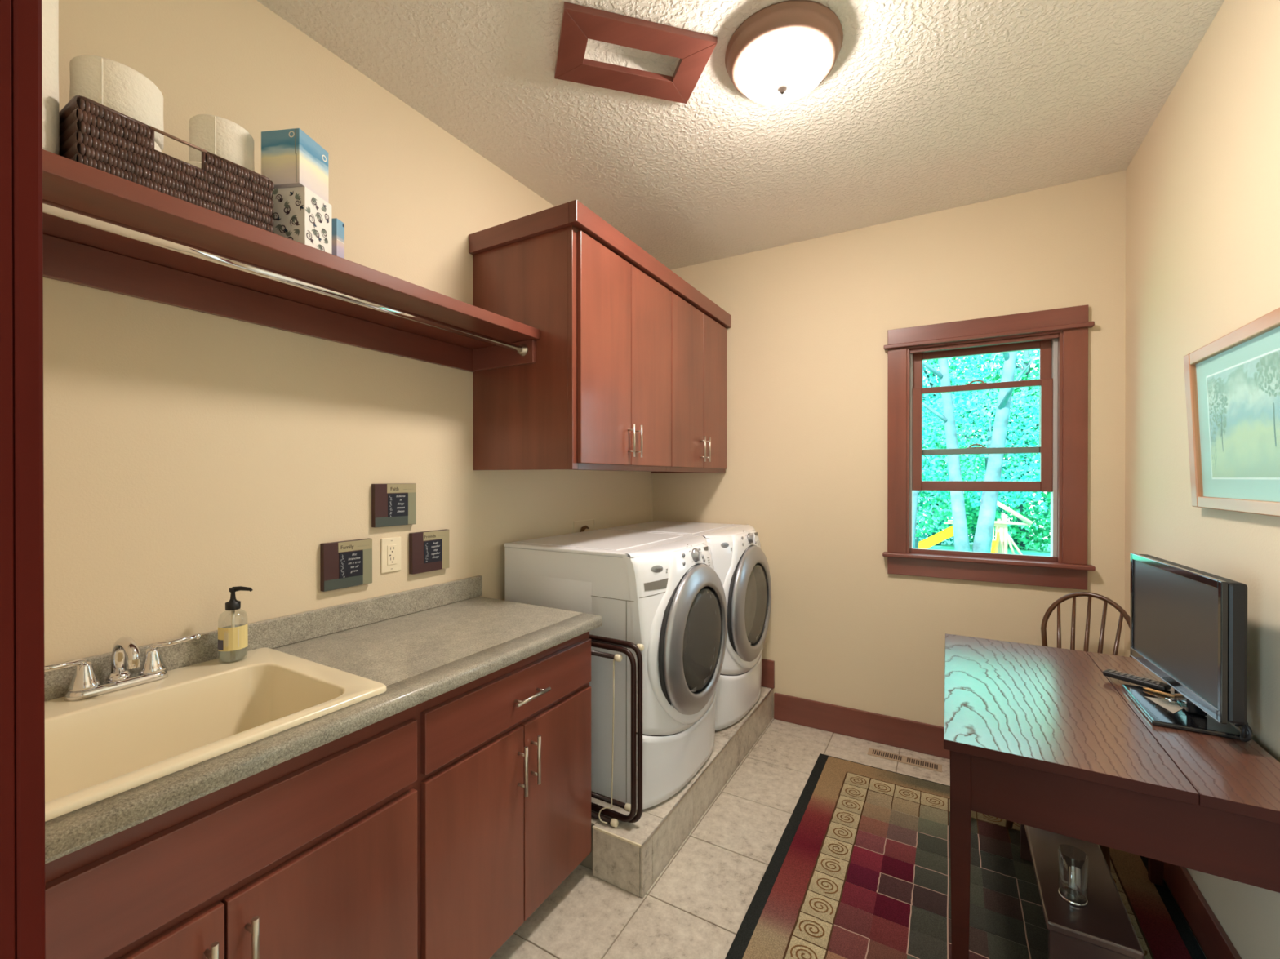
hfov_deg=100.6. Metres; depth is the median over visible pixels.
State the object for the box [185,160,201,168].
toilet roll
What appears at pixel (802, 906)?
area rug
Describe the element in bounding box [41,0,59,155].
paper towel roll
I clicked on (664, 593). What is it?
washing machine
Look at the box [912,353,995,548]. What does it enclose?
tree
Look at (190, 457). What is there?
wall
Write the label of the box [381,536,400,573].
wall outlet
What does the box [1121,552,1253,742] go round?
television
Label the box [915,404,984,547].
tree
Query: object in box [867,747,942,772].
floor vent
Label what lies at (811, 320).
wall
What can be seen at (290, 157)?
tissue box
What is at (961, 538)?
tree
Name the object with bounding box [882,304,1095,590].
window
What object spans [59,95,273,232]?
wicker basket
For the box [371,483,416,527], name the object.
wall plaque
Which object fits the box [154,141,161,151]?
toilet roll
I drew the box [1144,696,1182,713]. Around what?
paper note
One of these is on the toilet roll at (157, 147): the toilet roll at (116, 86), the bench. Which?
the toilet roll at (116, 86)
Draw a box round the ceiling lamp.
[724,0,843,104]
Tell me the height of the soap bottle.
0.191 m
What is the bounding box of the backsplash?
[44,575,482,701]
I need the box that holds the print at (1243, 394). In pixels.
[1206,350,1279,477]
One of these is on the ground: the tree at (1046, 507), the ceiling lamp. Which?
the tree at (1046, 507)
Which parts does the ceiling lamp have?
lamp shade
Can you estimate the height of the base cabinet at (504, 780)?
0.875 m
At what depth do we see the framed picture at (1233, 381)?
1.37 m
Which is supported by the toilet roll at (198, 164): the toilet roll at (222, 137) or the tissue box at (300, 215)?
the toilet roll at (222, 137)
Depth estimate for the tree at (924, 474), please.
30.67 m
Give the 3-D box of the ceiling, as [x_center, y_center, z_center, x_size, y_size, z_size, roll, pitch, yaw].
[0.349,-1.497,1.606,2.593,0.300,3.242,0,0,30]
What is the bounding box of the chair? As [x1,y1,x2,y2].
[1005,591,1131,872]
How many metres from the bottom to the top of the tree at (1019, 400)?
8.228 m
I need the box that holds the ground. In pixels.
[915,535,1050,556]
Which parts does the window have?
casing, rail, rail, rail, rail, sash, sash, sill rail, sill, head casing, casing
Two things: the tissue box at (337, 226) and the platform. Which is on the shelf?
the tissue box at (337, 226)
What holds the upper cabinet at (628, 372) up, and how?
attached to the wall at (190, 457)
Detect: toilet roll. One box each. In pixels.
[69,54,164,151]
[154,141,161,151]
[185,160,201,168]
[189,114,254,171]
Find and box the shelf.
[42,149,539,372]
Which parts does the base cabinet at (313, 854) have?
door, handle, handle, door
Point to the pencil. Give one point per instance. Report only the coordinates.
(1147, 689)
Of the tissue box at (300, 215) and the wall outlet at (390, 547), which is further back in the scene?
the wall outlet at (390, 547)
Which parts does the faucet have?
lever, plate, spout, lever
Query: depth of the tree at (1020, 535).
28.61 m
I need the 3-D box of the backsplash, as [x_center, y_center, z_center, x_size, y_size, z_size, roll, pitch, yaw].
[-1.028,0.441,1.559,0.021,0.083,1.478,0,0,30]
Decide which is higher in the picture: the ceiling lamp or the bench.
the ceiling lamp
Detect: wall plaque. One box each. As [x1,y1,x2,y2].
[320,538,372,591]
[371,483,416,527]
[408,528,448,574]
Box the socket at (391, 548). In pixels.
[386,544,396,564]
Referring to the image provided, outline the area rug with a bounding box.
[724,753,1206,958]
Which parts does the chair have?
leg, leg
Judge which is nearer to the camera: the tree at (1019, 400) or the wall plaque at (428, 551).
the wall plaque at (428, 551)
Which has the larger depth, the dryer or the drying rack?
the dryer
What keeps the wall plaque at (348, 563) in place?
attached to the wall at (190, 457)
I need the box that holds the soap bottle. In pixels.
[217,586,253,662]
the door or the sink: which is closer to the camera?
the door
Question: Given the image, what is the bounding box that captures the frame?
[554,1,717,103]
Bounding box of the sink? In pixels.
[44,647,386,822]
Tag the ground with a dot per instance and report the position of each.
(943, 547)
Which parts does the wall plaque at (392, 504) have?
text panel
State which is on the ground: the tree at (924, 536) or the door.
the tree at (924, 536)
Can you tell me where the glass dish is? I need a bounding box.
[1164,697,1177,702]
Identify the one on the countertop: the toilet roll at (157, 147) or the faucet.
the faucet
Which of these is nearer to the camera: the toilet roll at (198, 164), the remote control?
the toilet roll at (198, 164)
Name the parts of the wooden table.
leg, leg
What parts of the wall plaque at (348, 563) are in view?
text panel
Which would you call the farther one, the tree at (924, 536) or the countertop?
the tree at (924, 536)
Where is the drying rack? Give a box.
[589,634,644,827]
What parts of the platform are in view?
edge trim, edge trim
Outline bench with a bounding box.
[1019,823,1144,958]
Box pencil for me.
[1142,687,1174,697]
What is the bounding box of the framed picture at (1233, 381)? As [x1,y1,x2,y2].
[1183,306,1279,516]
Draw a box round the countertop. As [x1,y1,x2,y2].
[44,575,602,864]
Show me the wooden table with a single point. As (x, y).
(1035, 736)
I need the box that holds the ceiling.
[257,0,1224,270]
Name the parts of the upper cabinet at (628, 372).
door, rail, handle, handle, door, door, rail, handle, handle, door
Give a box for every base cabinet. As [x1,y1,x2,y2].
[44,705,417,958]
[416,631,591,958]
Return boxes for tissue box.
[261,128,328,203]
[271,186,332,253]
[331,217,344,258]
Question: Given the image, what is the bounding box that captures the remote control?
[1102,669,1170,691]
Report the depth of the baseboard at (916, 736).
2.84 m
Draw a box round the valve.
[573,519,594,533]
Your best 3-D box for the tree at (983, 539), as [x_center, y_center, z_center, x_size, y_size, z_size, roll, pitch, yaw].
[12.440,-4.302,16.408,6.672,14.374,5.342,0,0,7]
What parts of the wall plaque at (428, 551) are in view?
text panel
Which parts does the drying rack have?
rail, rail, cord, rail, rail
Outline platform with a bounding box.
[579,686,773,897]
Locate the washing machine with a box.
[504,529,727,809]
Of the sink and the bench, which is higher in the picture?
the sink
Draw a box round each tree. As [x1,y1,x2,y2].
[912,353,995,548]
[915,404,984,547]
[917,351,1035,545]
[918,366,944,514]
[921,381,1042,507]
[922,349,1050,551]
[922,358,970,551]
[971,351,1033,552]
[1008,349,1050,531]
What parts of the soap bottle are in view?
label panel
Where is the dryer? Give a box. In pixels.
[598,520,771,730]
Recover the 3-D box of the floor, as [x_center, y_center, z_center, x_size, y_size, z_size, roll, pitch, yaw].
[0.349,1.456,1.616,2.593,0.120,3.242,0,0,30]
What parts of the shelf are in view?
hanging rod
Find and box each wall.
[43,0,652,666]
[652,170,1125,727]
[1124,0,1279,958]
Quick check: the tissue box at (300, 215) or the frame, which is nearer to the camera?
the tissue box at (300, 215)
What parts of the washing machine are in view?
panel, panel, panel, door, knob, door glass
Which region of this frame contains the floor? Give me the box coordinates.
[489,718,1206,958]
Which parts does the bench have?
panel, panel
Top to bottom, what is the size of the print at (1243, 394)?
0.286 m
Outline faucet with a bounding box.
[44,633,201,702]
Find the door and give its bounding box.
[0,0,45,958]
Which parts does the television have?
power cord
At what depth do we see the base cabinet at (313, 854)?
0.99 m
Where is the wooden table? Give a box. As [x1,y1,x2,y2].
[943,633,1279,958]
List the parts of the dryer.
panel, panel, panel, knob, door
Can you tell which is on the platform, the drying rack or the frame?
the drying rack
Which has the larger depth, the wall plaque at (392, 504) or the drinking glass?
the wall plaque at (392, 504)
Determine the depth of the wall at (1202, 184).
1.56 m
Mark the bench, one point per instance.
(1103, 929)
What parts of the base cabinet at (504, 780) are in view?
door, drawer, handle, handle, handle, door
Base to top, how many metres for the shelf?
0.126 m
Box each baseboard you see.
[760,658,774,688]
[773,693,950,759]
[1163,862,1241,958]
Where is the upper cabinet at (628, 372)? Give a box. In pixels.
[468,200,730,473]
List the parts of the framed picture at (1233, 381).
frame, frame rail, frame rail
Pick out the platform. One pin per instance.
(630, 857)

